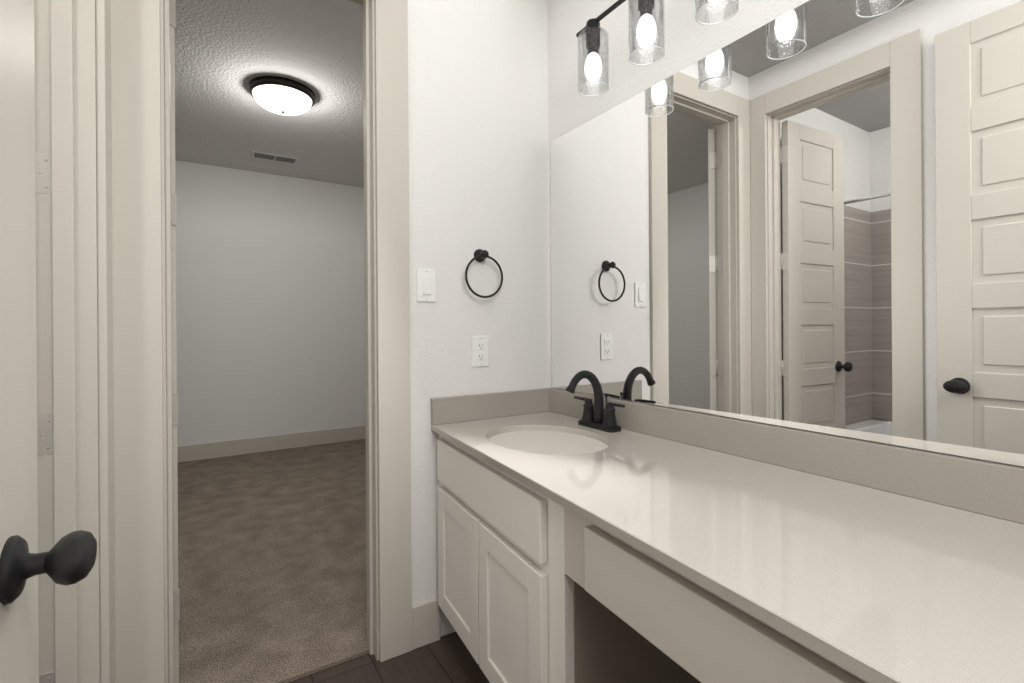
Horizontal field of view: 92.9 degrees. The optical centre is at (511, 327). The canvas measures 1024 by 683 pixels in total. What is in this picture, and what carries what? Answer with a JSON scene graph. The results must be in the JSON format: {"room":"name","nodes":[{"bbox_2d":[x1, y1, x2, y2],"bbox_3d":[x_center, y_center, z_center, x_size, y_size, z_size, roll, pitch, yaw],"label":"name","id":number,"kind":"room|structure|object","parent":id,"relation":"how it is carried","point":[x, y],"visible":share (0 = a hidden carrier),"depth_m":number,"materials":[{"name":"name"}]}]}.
{"room":"bathroom","nodes":[
{"label":"bathroom","id":0,"kind":"room"},
{"bbox_2d":[174,0,363,187],"bbox_3d":[-0.846,-1.414,1.747,4.130,0.100,5.920,0,0,-32],"label":"ceiling","id":1,"kind":"structure","parent":0,"point":[227,52],"depth_m":2.70,"materials":[{"name":"grey paint"}]},
{"bbox_2d":[251,151,298,163],"bbox_3d":[-1.885,-1.350,3.875,0.330,0.012,0.130,0,0,-32],"label":"air vent","id":2,"kind":"object","parent":1,"relation":"attached to","point":[273,157],"visible":1,"depth_m":3.85,"materials":[{"name":"silver metal"}]},
{"bbox_2d":[249,76,314,114],"bbox_3d":[-1.318,-1.294,2.802,0.344,0.132,0.344,0,0,-32],"label":"closet ceiling light","id":3,"kind":"object","parent":1,"relation":"attached to","point":[281,95],"visible":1,"depth_m":2.71,"materials":[{"name":"white glass"}]},
{"bbox_2d":[177,439,368,682],"bbox_3d":[-1.506,1.109,2.827,3.900,0.062,3.140,0,0,-32],"label":"floor","id":4,"kind":"structure","parent":0,"point":[272,576],"depth_m":2.22,"materials":[{"name":"brown carpet"}]},
{"bbox_2d":[175,0,550,636],"bbox_3d":[-0.632,-0.141,1.533,4.010,2.450,0.120,0,0,-32],"label":"wall","id":5,"kind":"structure","parent":0,"point":[269,304],"depth_m":1.93,"materials":[{"name":"white paint"}]},
{"bbox_2d":[0,0,96,682],"bbox_3d":[-0.347,-0.047,0.263,0.102,2.235,0.710,0,0,-32],"label":"entry door","id":6,"kind":"structure","parent":5,"relation":"in","point":[68,559],"depth_m":0.50,"materials":[{"name":"beige paint"}]},
{"bbox_2d":[170,0,179,682],"bbox_3d":[-1.258,-0.012,1.386,0.561,2.178,0.106,0,0,2],"label":"closet door","id":7,"kind":"structure","parent":5,"relation":"in","point":[174,347],"depth_m":1.42,"materials":[{"name":"beige paint"}]},
{"bbox_2d":[26,0,439,682],"bbox_3d":[-0.837,-0.071,1.747,3.900,2.314,5.690,0,0,-32],"label":"door frame","id":8,"kind":"structure","parent":5,"relation":"attached to","point":[98,114],"depth_m":1.23,"materials":[{"name":"beige paint"}]},
{"bbox_2d":[417,268,435,301],"bbox_3d":[-0.293,-0.145,1.674,0.070,0.114,0.010,0,0,-32],"label":"switch plate","id":9,"kind":"object","parent":5,"relation":"attached to","point":[426,285],"visible":1,"depth_m":1.67,"materials":[{"name":"white plastic"}]},
{"bbox_2d":[472,336,488,366],"bbox_3d":[-0.115,0.087,1.786,0.070,0.114,0.007,0,0,-32],"label":"electrical outlet plate","id":10,"kind":"object","parent":5,"relation":"attached to","point":[480,351],"visible":1,"depth_m":1.78,"materials":[{"name":"white plastic"}]},
{"bbox_2d":[465,249,502,297],"bbox_3d":[-0.105,-0.197,1.767,0.156,0.182,0.051,0,0,-32],"label":"towel ring","id":11,"kind":"object","parent":5,"relation":"attached to","point":[480,255],"visible":0.96,"depth_m":1.76,"materials":[{"name":"black metal"}]},
{"bbox_2d":[288,631,489,682],"bbox_3d":[-0.396,1.108,0.164,2.850,0.050,2.550,0,0,-32],"label":"floor","id":12,"kind":"structure","parent":0,"point":[448,658],"depth_m":1.54,"materials":[{"name":"brown tile"}]},
{"bbox_2d":[437,474,766,682],"bbox_3d":[0.480,0.713,0.804,0.677,0.727,2.298,0,0,-32],"label":"bathroom vanity","id":13,"kind":"object","parent":12,"relation":"on","point":[525,612],"depth_m":1.11,"materials":[{"name":"white paint"}]},
{"bbox_2d":[431,410,1023,682],"bbox_3d":[0.471,0.340,0.799,0.694,0.020,2.298,0,0,-32],"label":"countertop","id":14,"kind":"structure","parent":13,"relation":"on","point":[794,574],"depth_m":0.75,"materials":[{"name":"beige stone"}]},
{"bbox_2d":[483,422,618,457],"bbox_3d":[0.103,0.414,1.469,0.352,0.147,0.432,0,0,-32],"label":"sink","id":15,"kind":"object","parent":14,"relation":"in","point":[546,440],"depth_m":1.52,"materials":[{"name":"white ceramic"}]},
{"bbox_2d":[563,370,626,433],"bbox_3d":[0.244,0.235,1.584,0.168,0.193,0.238,0,0,-32],"label":"faucet","id":16,"kind":"object","parent":14,"relation":"on","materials":[{"name":"black metal"}]},
{"bbox_2d":[547,0,1021,466],"bbox_3d":[0.864,-0.151,0.931,0.115,2.450,2.490,0,0,-32],"label":"wall","id":17,"kind":"structure","parent":0,"point":[688,41],"depth_m":1.62,"materials":[{"name":"white paint"}]},
{"bbox_2d":[576,0,738,96],"bbox_3d":[0.462,-0.875,1.264,0.200,0.280,0.777,0,0,-32],"label":"sconce","id":18,"kind":"object","parent":17,"relation":"attached to","point":[646,27],"visible":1,"depth_m":1.36,"materials":[{"name":"black"}]},
{"bbox_2d":[551,0,1023,466],"bbox_3d":[0.764,-0.254,0.973,0.005,0.978,2.277,0,0,-32],"label":"mirror","id":19,"kind":"object","parent":17,"relation":"attached to","point":[808,215],"visible":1,"depth_m":1.09,"materials":[{"name":"clear glass"}]}
]}

